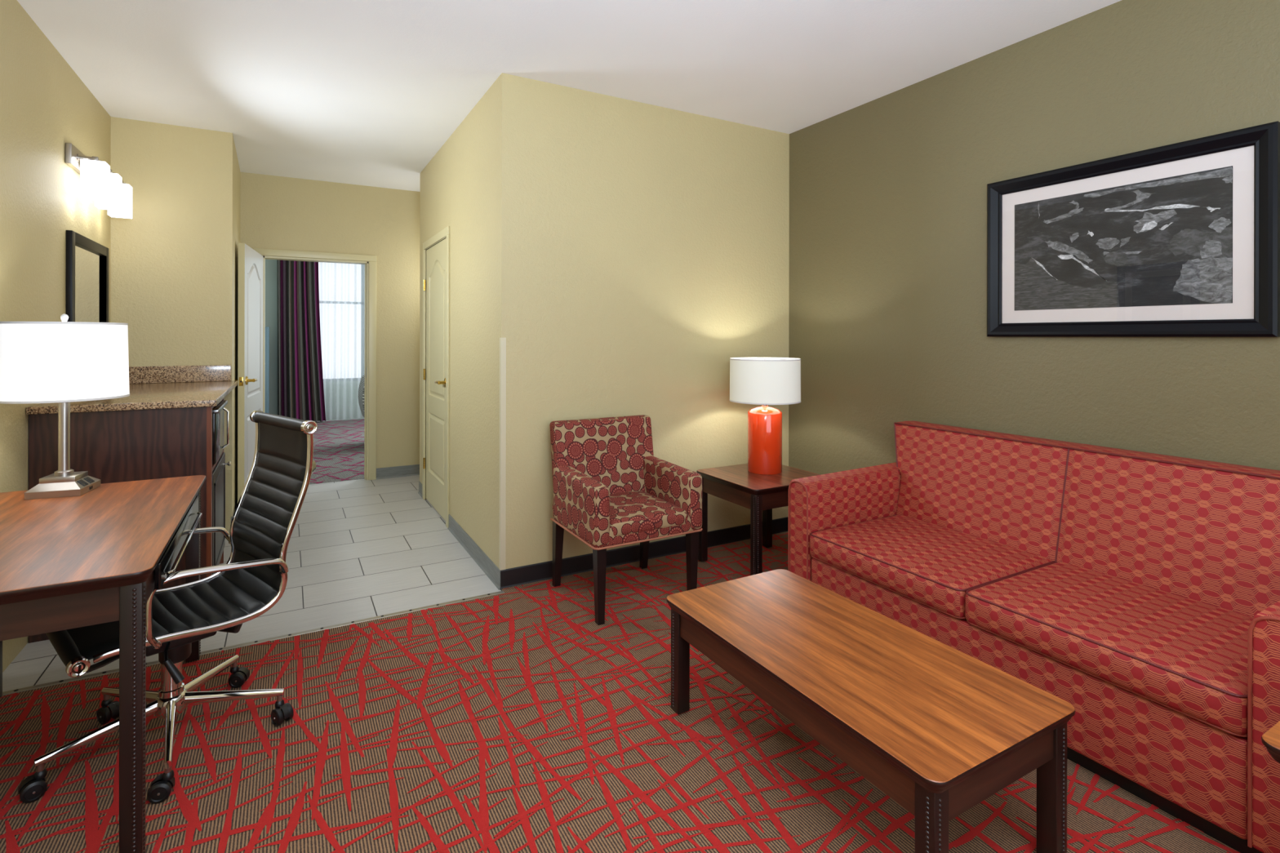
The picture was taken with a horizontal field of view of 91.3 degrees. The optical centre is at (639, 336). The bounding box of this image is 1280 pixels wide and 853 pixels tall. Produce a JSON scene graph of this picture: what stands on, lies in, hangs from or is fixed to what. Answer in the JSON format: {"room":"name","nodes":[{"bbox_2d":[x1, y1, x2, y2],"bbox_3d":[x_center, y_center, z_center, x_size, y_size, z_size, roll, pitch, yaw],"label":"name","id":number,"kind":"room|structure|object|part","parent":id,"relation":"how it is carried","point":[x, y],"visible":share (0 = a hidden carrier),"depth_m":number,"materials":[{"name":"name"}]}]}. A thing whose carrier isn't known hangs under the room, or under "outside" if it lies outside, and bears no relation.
{"room":"hotel room","nodes":[
{"label":"hotel room","id":0,"kind":"room"},
{"bbox_2d":[0,0,111,672],"bbox_3d":[-1.696,-0.031,0.901,0.100,2.740,7.036,0,0,-29],"label":"wall","id":1,"kind":"structure","parent":0,"point":[45,106],"depth_m":2.78,"materials":[{"name":"beige paint"}]},
{"bbox_2d":[66,230,109,322],"bbox_3d":[-3.099,-0.193,3.520,0.025,0.700,0.756,0,0,-29],"label":"wall mirror","id":2,"kind":"object","parent":1,"relation":"attached to","point":[86,260],"visible":0.53,"depth_m":3.48,"materials":[{"name":"black mirror"}]},
{"bbox_3d":[-3.106,-0.193,3.515,0.006,0.600,0.656,0,0,-29],"label":"glass","id":3,"kind":"part","parent":2,"relation":"part of","materials":[{"name":"white mirror"}]},
{"bbox_2d":[65,142,132,218],"bbox_3d":[-3.041,-0.857,3.543,0.147,0.257,0.770,0,0,-29],"label":"sconce","id":4,"kind":"object","parent":1,"relation":"attached to","point":[99,184],"visible":1,"depth_m":3.30,"materials":[{"name":"silver metal"}]},
{"bbox_3d":[-2.901,-0.935,3.300,0.102,0.044,0.060,0,0,-29],"label":"arm","id":5,"kind":"part","parent":4,"relation":"part of","materials":[{"name":"silver metal"}]},
{"bbox_3d":[-2.883,-0.824,3.310,0.100,0.193,0.100,0,0,-29],"label":"lamp shade","id":6,"kind":"part","parent":4,"relation":"part of","materials":[{"name":"white"}]},
{"bbox_3d":[-3.020,-0.825,3.554,0.100,0.193,0.100,0,0,-29],"label":"lamp shade","id":7,"kind":"part","parent":4,"relation":"part of","materials":[{"name":"white"}]},
{"bbox_3d":[-3.158,-0.825,3.798,0.100,0.193,0.100,0,0,-29],"label":"lamp shade","id":8,"kind":"part","parent":4,"relation":"part of","materials":[{"name":"white"}]},
{"bbox_2d":[110,116,239,530],"bbox_3d":[-3.430,-0.034,4.642,0.753,2.740,1.184,0,0,-29],"label":"wall","id":9,"kind":"structure","parent":0,"point":[174,264],"depth_m":4.17,"materials":[{"name":"beige paint"}]},
{"bbox_2d":[128,364,231,383],"bbox_3d":[-3.090,0.249,4.139,0.646,0.110,0.022,0,0,-29],"label":"backsplash","id":10,"kind":"structure","parent":9,"relation":"attached to","point":[161,374],"depth_m":4.15,"materials":[{"name":"stone"}]},
{"bbox_2d":[2,475,502,692],"bbox_3d":[-2.085,1.389,4.305,2.800,0.100,3.215,0,0,-29],"label":"floor","id":11,"kind":"structure","parent":0,"point":[361,548],"depth_m":3.59,"materials":[{"name":"grey tile"}]},
{"bbox_2d":[28,399,231,643],"bbox_3d":[-2.717,0.838,3.529,0.699,0.998,1.451,0,0,-29],"label":"bar cabinet","id":12,"kind":"object","parent":11,"relation":"on","point":[129,445],"visible":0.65,"depth_m":2.92,"materials":[{"name":"brown wood"}]},
{"bbox_2d":[26,380,237,414],"bbox_3d":[-2.716,0.321,3.510,0.683,0.032,1.486,0,0,-29],"label":"countertop","id":13,"kind":"structure","parent":12,"relation":"on","point":[207,393],"depth_m":3.07,"materials":[{"name":"stone"}]},
{"bbox_3d":[-2.286,0.958,3.386,0.026,0.550,0.688,0,0,-29],"label":"door","id":14,"kind":"part","parent":12,"relation":"part of","materials":[{"name":"brown wood"}]},
{"bbox_2d":[212,400,229,471],"bbox_3d":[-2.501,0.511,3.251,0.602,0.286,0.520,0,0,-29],"label":"microwave","id":15,"kind":"object","parent":12,"relation":"in","point":[218,411],"visible":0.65,"depth_m":3.31,"materials":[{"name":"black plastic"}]},
{"bbox_3d":[-2.252,0.512,3.326,0.027,0.268,0.395,0,0,-29],"label":"door","id":16,"kind":"part","parent":15,"relation":"part of","materials":[{"name":"black"}]},
{"bbox_3d":[-2.274,0.379,3.379,0.042,0.022,0.516,0,0,-29],"label":"trim","id":17,"kind":"part","parent":15,"relation":"part of","materials":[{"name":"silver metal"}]},
{"bbox_3d":[-2.380,0.512,3.552,0.025,0.268,0.105,0,0,-29],"label":"control panel","id":18,"kind":"part","parent":15,"relation":"part of","materials":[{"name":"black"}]},
{"bbox_3d":[-2.304,0.506,3.477,0.038,0.236,0.014,0,0,-29],"label":"handle","id":19,"kind":"part","parent":15,"relation":"part of","materials":[{"name":"silver metal"}]},
{"bbox_2d":[2,591,504,695],"bbox_3d":[-1.569,1.339,2.782,1.974,0.021,0.028,0,0,-29],"label":"trim","id":20,"kind":"structure","parent":11,"relation":"on","point":[33,687],"depth_m":2.75,"materials":[{"name":"silver metal"}]},
{"bbox_2d":[265,259,364,421],"bbox_3d":[-4.797,-0.036,10.038,3.700,2.740,0.100,0,0,-29],"label":"wall","id":21,"kind":"structure","parent":0,"point":[271,300],"depth_m":9.53,"materials":[{"name":"grey paint"}]},
{"bbox_2d":[276,259,325,421],"bbox_3d":[-5.180,0.013,9.581,0.664,2.608,0.093,0,0,-29],"label":"drape","id":22,"kind":"object","parent":21,"relation":"hanging from","point":[300,390],"visible":0.95,"depth_m":9.56,"materials":[{"name":"purple fabric"}]},
{"bbox_2d":[319,264,364,381],"bbox_3d":[-4.932,-0.257,9.956,0.985,1.940,0.050,0,0,-29],"label":"window","id":23,"kind":"structure","parent":21,"relation":"attached to","point":[361,264],"depth_m":10.17,"materials":[{"name":"grey"}]},
{"bbox_2d":[318,262,364,419],"bbox_3d":[-4.603,0.014,9.998,1.200,2.608,0.061,0,0,-29],"label":"sheer curtain","id":24,"kind":"object","parent":21,"relation":"hanging from","point":[329,369],"visible":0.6,"depth_m":9.92,"materials":[{"name":"white fabric"}]},
{"bbox_2d":[240,172,420,468],"bbox_3d":[-2.872,-0.033,5.705,2.800,2.740,0.120,0,0,-29],"label":"wall","id":25,"kind":"structure","parent":0,"point":[277,212],"depth_m":5.88,"materials":[{"name":"beige paint"}]},
{"bbox_2d":[235,243,263,502],"bbox_3d":[-3.117,0.317,5.015,0.164,2.020,0.824,0,0,-23],"label":"door","id":26,"kind":"structure","parent":25,"relation":"in","point":[251,263],"depth_m":4.80,"materials":[{"name":"grey paint"}]},
{"bbox_3d":[-2.958,0.335,4.638,0.026,0.065,0.004,0,0,-23],"label":"latch plate","id":27,"kind":"part","parent":26,"relation":"part of","materials":[{"name":"gold metal"}]},
{"bbox_3d":[-2.950,0.332,4.753,0.061,0.066,0.139,0,0,-23],"label":"handle","id":28,"kind":"part","parent":26,"relation":"part of","materials":[{"name":"gold metal"}]},
{"bbox_2d":[253,248,376,479],"bbox_3d":[-2.926,0.289,5.668,0.980,2.096,0.140,0,0,-29],"label":"trim","id":29,"kind":"structure","parent":25,"relation":"attached to","point":[370,383],"depth_m":5.82,"materials":[{"name":"beige paint"}]},
{"bbox_2d":[376,464,419,479],"bbox_3d":[-2.089,1.288,6.070,0.875,0.102,0.015,0,0,-29],"label":"baseboard","id":30,"kind":"structure","parent":25,"relation":"attached to","point":[406,470],"depth_m":5.95,"materials":[{"name":"grey tile"}]},
{"bbox_2d":[308,418,364,484],"bbox_3d":[-3.629,1.385,7.960,3.700,0.101,4.670,0,0,-29],"label":"bedroom carpet","id":31,"kind":"object","parent":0,"point":[338,445],"visible":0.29,"depth_m":7.25,"materials":[{"name":"grey carpet"}]},
{"bbox_2d":[264,326,269,413],"bbox_3d":[-5.614,0.597,8.872,0.595,1.470,0.530,0,0,-29],"label":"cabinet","id":32,"kind":"object","parent":31,"relation":"on","point":[267,328],"visible":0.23,"depth_m":8.80,"materials":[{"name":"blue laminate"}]},
{"bbox_3d":[-5.365,0.598,8.736,0.275,1.410,0.012,0,0,-29],"label":"door","id":33,"kind":"part","parent":32,"relation":"part of","materials":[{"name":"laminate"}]},
{"bbox_2d":[358,373,364,417],"bbox_3d":[-3.097,0.897,7.783,0.710,0.880,0.600,0,0,-29],"label":"lounge chair","id":34,"kind":"object","parent":31,"relation":"on","point":[361,389],"visible":0.06,"depth_m":7.58,"materials":[{"name":"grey fabric"}]},
{"bbox_2d":[419,80,496,564],"bbox_3d":[-1.026,-0.029,4.558,0.712,2.740,2.250,0,0,-29],"label":"wall","id":35,"kind":"structure","parent":0,"point":[458,185],"depth_m":3.86,"materials":[{"name":"beige paint"}]},
{"bbox_2d":[417,480,422,497],"bbox_3d":[-1.848,1.290,5.273,0.013,0.098,0.200,0,0,-29],"label":"baseboard","id":36,"kind":"structure","parent":35,"relation":"attached to","point":[420,492],"depth_m":5.29,"materials":[{"name":"grey tile"}]},
{"bbox_2d":[422,226,449,528],"bbox_3d":[-1.533,0.283,4.795,0.178,2.112,0.940,0,0,-29],"label":"door","id":37,"kind":"structure","parent":35,"relation":"in","point":[436,259],"depth_m":4.76,"materials":[{"name":"beige paint"}]},
{"bbox_3d":[-1.435,0.330,4.502,0.061,0.066,0.145,0,0,-29],"label":"handle","id":38,"kind":"part","parent":37,"relation":"part of","materials":[{"name":"gold metal"}]},
{"bbox_2d":[447,514,500,590],"bbox_3d":[-1.039,1.291,3.839,0.013,0.098,1.213,0,0,-29],"label":"baseboard","id":39,"kind":"structure","parent":35,"relation":"attached to","point":[481,558],"depth_m":3.73,"materials":[{"name":"grey tile"}]},
{"bbox_2d":[17,0,1120,191],"bbox_3d":[-0.232,-1.448,2.462,4.210,0.100,8.520,0,0,-29],"label":"ceiling","id":40,"kind":"structure","parent":0,"point":[360,92],"depth_m":3.13,"materials":[{"name":"white paint"}]},
{"bbox_2d":[0,531,1239,852],"bbox_3d":[0.536,1.389,1.107,4.195,0.108,5.200,0,0,-29],"label":"carpet","id":41,"kind":"object","parent":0,"point":[513,721],"visible":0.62,"depth_m":1.98,"materials":[{"name":"carpet"}]},
{"bbox_2d":[0,475,206,852],"bbox_3d":[-1.815,0.954,1.931,0.700,0.746,1.237,0,0,-29],"label":"writing desk","id":42,"kind":"object","parent":41,"relation":"on","point":[98,556],"visible":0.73,"depth_m":1.62,"materials":[{"name":"laminate"}]},
{"bbox_3d":[-2.364,0.970,2.281,0.046,0.712,0.046,0,0,-29],"label":"leg","id":43,"kind":"part","parent":42,"relation":"part of","materials":[{"name":"brown wood"}]},
{"bbox_2d":[0,313,129,499],"bbox_3d":[-2.139,0.248,2.324,0.378,0.664,0.378,0,0,-29],"label":"table lamp","id":44,"kind":"object","parent":42,"relation":"on","point":[64,362],"visible":1,"depth_m":2.21,"materials":[{"name":"white fabric"}]},
{"bbox_3d":[-2.139,0.089,2.324,0.376,0.282,0.376,0,0,-29],"label":"lamp shade","id":45,"kind":"part","parent":44,"relation":"part of","materials":[{"name":"white fabric"}]},
{"bbox_2d":[77,476,94,489],"bbox_3d":[-2.075,0.553,2.345,0.027,0.041,0.082,0,0,-20],"label":"outlet","id":46,"kind":"object","parent":44,"relation":"attached to","point":[86,482],"depth_m":2.34,"materials":[{"name":"silver plastic"}]},
{"bbox_3d":[-1.820,0.599,1.928,0.688,0.032,1.237,0,0,-29],"label":"edge moulding","id":47,"kind":"part","parent":42,"relation":"part of","materials":[{"name":"black wood"}]},
{"bbox_3d":[-1.277,0.972,1.575,0.046,0.712,0.046,0,0,-29],"label":"leg","id":48,"kind":"part","parent":42,"relation":"part of","materials":[{"name":"brown wood"}]},
{"bbox_3d":[-1.535,0.661,2.088,0.015,0.073,0.840,0,0,-29],"label":"drawer","id":49,"kind":"part","parent":42,"relation":"part of","materials":[{"name":"black wood"}]},
{"bbox_3d":[-1.519,0.679,2.098,0.019,0.008,0.704,0,0,-29],"label":"drawer pull","id":50,"kind":"part","parent":42,"relation":"part of","materials":[{"name":"silver metal"}]},
{"bbox_3d":[-1.841,0.971,2.575,0.046,0.712,0.046,0,0,-29],"label":"leg","id":51,"kind":"part","parent":42,"relation":"part of","materials":[{"name":"brown wood"}]},
{"bbox_2d":[17,410,317,804],"bbox_3d":[-1.533,0.813,2.079,0.669,1.040,0.779,0,0,39],"label":"office chair","id":52,"kind":"object","parent":41,"relation":"on","point":[253,579],"visible":0.84,"depth_m":2.13,"materials":[{"name":"black leather"}]},
{"bbox_3d":[-1.479,1.028,1.964,0.154,0.088,0.050,0,0,39],"label":"tilt lever","id":53,"kind":"part","parent":52,"relation":"part of","materials":[{"name":"black plastic"}]},
{"bbox_3d":[-1.336,0.632,1.970,0.013,0.596,0.592,0,0,39],"label":"rail","id":54,"kind":"part","parent":52,"relation":"part of","materials":[{"name":"silver metal"}]},
{"bbox_3d":[-1.696,0.632,2.263,0.013,0.596,0.592,0,0,39],"label":"rail","id":55,"kind":"part","parent":52,"relation":"part of","materials":[{"name":"silver metal"}]},
{"bbox_3d":[-1.714,0.811,2.285,0.054,0.219,0.394,0,0,39],"label":"armrest","id":56,"kind":"part","parent":52,"relation":"part of","materials":[{"name":"silver metal"}]},
{"bbox_3d":[-1.312,0.811,1.958,0.054,0.219,0.394,0,0,39],"label":"armrest","id":57,"kind":"part","parent":52,"relation":"part of","materials":[{"name":"silver metal"}]},
{"bbox_2d":[549,414,702,625],"bbox_3d":[-0.086,0.896,3.260,0.610,0.880,0.596,0,0,-29],"label":"armchair","id":58,"kind":"object","parent":41,"relation":"on","point":[611,490],"visible":1,"depth_m":3.22,"materials":[{"name":"fabric"}]},
{"bbox_3d":[-0.439,1.153,3.337,0.049,0.364,0.071,0,0,-29],"label":"leg","id":59,"kind":"part","parent":58,"relation":"part of","materials":[{"name":"black wood"}]},
{"bbox_3d":[-0.299,0.826,3.106,0.088,0.299,0.536,0,0,-29],"label":"arm","id":60,"kind":"part","parent":58,"relation":"part of","materials":[{"name":"fabric"}]},
{"bbox_3d":[-0.189,1.154,2.912,0.049,0.364,0.049,0,0,-29],"label":"leg","id":61,"kind":"part","parent":58,"relation":"part of","materials":[{"name":"black wood"}]},
{"bbox_3d":[-0.193,0.716,3.450,0.602,0.520,0.161,0,0,-29],"label":"backrest","id":62,"kind":"part","parent":58,"relation":"part of","materials":[{"name":"fabric"}]},
{"bbox_3d":[-0.076,0.932,3.242,0.598,0.089,0.538,0,0,-29],"label":"seat frame","id":63,"kind":"part","parent":58,"relation":"part of","materials":[{"name":"fabric"}]},
{"bbox_3d":[0.030,1.154,3.601,0.049,0.364,0.071,0,0,-29],"label":"leg","id":64,"kind":"part","parent":58,"relation":"part of","materials":[{"name":"black wood"}]},
{"bbox_2d":[609,490,687,536],"bbox_3d":[-0.063,0.895,3.218,0.436,0.094,0.494,0,0,-29],"label":"seat cushion","id":65,"kind":"object","parent":58,"relation":"on","point":[632,513],"depth_m":3.07,"materials":[{"name":"fabric"}]},
{"bbox_3d":[0.156,0.827,3.362,0.088,0.299,0.536,0,0,-29],"label":"arm","id":66,"kind":"part","parent":58,"relation":"part of","materials":[{"name":"fabric"}]},
{"bbox_3d":[0.264,1.155,3.167,0.049,0.364,0.049,0,0,-29],"label":"leg","id":67,"kind":"part","parent":58,"relation":"part of","materials":[{"name":"black wood"}]},
{"bbox_2d":[696,463,821,575],"bbox_3d":[0.711,1.065,3.633,0.572,0.533,0.562,0,0,-29],"label":"side table","id":68,"kind":"object","parent":41,"relation":"on","point":[760,494],"visible":0.52,"depth_m":3.47,"materials":[{"name":"laminate"}]},
{"bbox_3d":[0.372,1.081,3.724,0.045,0.499,0.045,0,0,-29],"label":"leg","id":69,"kind":"part","parent":68,"relation":"part of","materials":[{"name":"brown wood"}]},
{"bbox_3d":[0.711,0.816,3.633,0.572,0.032,0.562,0,0,-29],"label":"edge moulding","id":70,"kind":"part","parent":68,"relation":"part of","materials":[{"name":"black wood"}]},
{"bbox_3d":[0.613,1.082,3.296,0.045,0.499,0.045,0,0,-29],"label":"leg","id":71,"kind":"part","parent":68,"relation":"part of","materials":[{"name":"brown wood"}]},
{"bbox_2d":[729,357,800,475],"bbox_3d":[0.740,0.462,3.708,0.416,0.672,0.416,0,0,-29],"label":"table lamp","id":72,"kind":"object","parent":68,"relation":"on","point":[764,381],"visible":1,"depth_m":3.61,"materials":[{"name":"orange ceramic"}]},
{"bbox_3d":[0.740,0.257,3.708,0.414,0.253,0.414,0,0,-29],"label":"lamp shade","id":73,"kind":"part","parent":72,"relation":"part of","materials":[{"name":"white fabric"}]},
{"bbox_3d":[0.808,1.082,3.970,0.045,0.499,0.045,0,0,-29],"label":"leg","id":74,"kind":"part","parent":68,"relation":"part of","materials":[{"name":"brown wood"}]},
{"bbox_2d":[666,568,1075,852],"bbox_3d":[0.597,1.133,1.914,0.569,0.396,1.092,0,0,-29],"label":"coffee table","id":75,"kind":"object","parent":41,"relation":"on","point":[937,728],"visible":1,"depth_m":1.65,"materials":[{"name":"brown wood"}]},
{"bbox_3d":[0.144,1.150,2.232,0.050,0.362,0.050,0,0,-29],"label":"leg","id":76,"kind":"part","parent":75,"relation":"part of","materials":[{"name":"brown wood"}]},
{"bbox_3d":[0.597,0.953,1.914,0.569,0.032,1.092,0,0,-29],"label":"edge moulding","id":77,"kind":"part","parent":75,"relation":"part of","materials":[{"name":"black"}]},
{"bbox_3d":[0.635,1.150,1.361,0.050,0.362,0.050,0,0,-29],"label":"leg","id":78,"kind":"part","parent":75,"relation":"part of","materials":[{"name":"brown wood"}]},
{"bbox_3d":[1.050,1.151,1.595,0.050,0.362,0.050,0,0,-29],"label":"leg","id":79,"kind":"part","parent":75,"relation":"part of","materials":[{"name":"brown wood"}]},
{"bbox_2d":[787,421,1279,852],"bbox_3d":[1.526,0.896,2.441,0.898,0.886,1.778,0,0,-29],"label":"sofa","id":80,"kind":"object","parent":41,"relation":"on","point":[1139,591],"visible":0.98,"depth_m":2.16,"materials":[{"name":"red fabric"}]},
{"bbox_3d":[1.108,0.975,3.151,0.832,0.606,0.127,0,0,-29],"label":"arm","id":81,"kind":"part","parent":80,"relation":"part of"},
{"bbox_2d":[809,515,1052,617],"bbox_3d":[1.245,0.954,2.717,0.680,0.130,0.754,0,0,-29],"label":"seat cushion","id":82,"kind":"object","parent":80,"relation":"on","point":[930,564],"depth_m":2.59,"materials":[{"name":"red fabric"}]},
{"bbox_3d":[1.782,0.867,2.585,0.309,0.826,1.688,0,0,-29],"label":"backrest","id":83,"kind":"part","parent":80,"relation":"part of","materials":[{"name":"red fabric"}]},
{"bbox_2d":[964,561,1253,735],"bbox_3d":[1.617,0.954,2.057,0.680,0.130,0.754,0,0,-29],"label":"seat cushion","id":84,"kind":"object","parent":80,"relation":"on","point":[1182,654],"depth_m":1.93,"materials":[{"name":"red fabric"}]},
{"bbox_3d":[1.917,0.977,1.715,0.832,0.606,0.127,0,0,-29],"label":"arm","id":85,"kind":"part","parent":80,"relation":"part of"},
{"bbox_2d":[1261,720,1279,763],"bbox_3d":[1.615,1.067,1.129,0.576,0.533,0.582,0,0,-29],"label":"side table","id":86,"kind":"object","parent":41,"relation":"on","point":[1270,739],"visible":1,"depth_m":1.24,"materials":[{"name":"brown wood"}]},
{"bbox_3d":[1.615,0.818,1.129,0.576,0.032,0.582,0,0,-29],"label":"edge moulding","id":87,"kind":"part","parent":86,"relation":"part of","materials":[{"name":"black wood"}]},
{"bbox_2d":[495,72,789,568],"bbox_3d":[0.165,-0.027,3.881,2.122,2.740,0.100,0,0,-29],"label":"wall","id":88,"kind":"structure","parent":0,"point":[642,249],"depth_m":3.69,"materials":[{"name":"beige paint"}]},
{"bbox_2d":[498,337,506,570],"bbox_3d":[-0.732,0.624,3.330,0.028,1.235,0.028,0,0,-29],"label":"trim","id":89,"kind":"structure","parent":88,"relation":"attached to","point":[502,493],"depth_m":3.32,"materials":[{"name":"beige plastic"}]},
{"bbox_2d":[500,516,788,590],"bbox_3d":[0.145,1.292,3.806,2.026,0.102,0.013,0,0,-29],"label":"baseboard","id":90,"kind":"structure","parent":88,"relation":"attached to","point":[523,575],"depth_m":3.67,"materials":[{"name":"black rubber"}]},
{"bbox_2d":[788,0,1279,474],"bbox_3d":[2.334,-0.024,2.091,0.100,2.740,5.150,0,0,-29],"label":"wall","id":91,"kind":"structure","parent":0,"point":[887,304],"depth_m":3.04,"materials":[{"name":"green paint"}]},
{"bbox_2d":[986,120,1279,337],"bbox_3d":[1.960,-0.373,2.617,0.032,0.747,1.032,0,0,-29],"label":"framed picture","id":92,"kind":"object","parent":91,"relation":"attached to","point":[1180,239],"visible":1,"depth_m":2.51,"materials":[{"name":"black wood"}]},
{"bbox_2d":[1014,165,1232,311],"bbox_3d":[1.967,-0.373,2.621,0.002,0.501,0.786,0,0,-29],"label":"print","id":93,"kind":"object","parent":92,"relation":"attached to","point":[1162,242],"depth_m":2.55,"materials":[{"name":"grey paper"}]}
]}

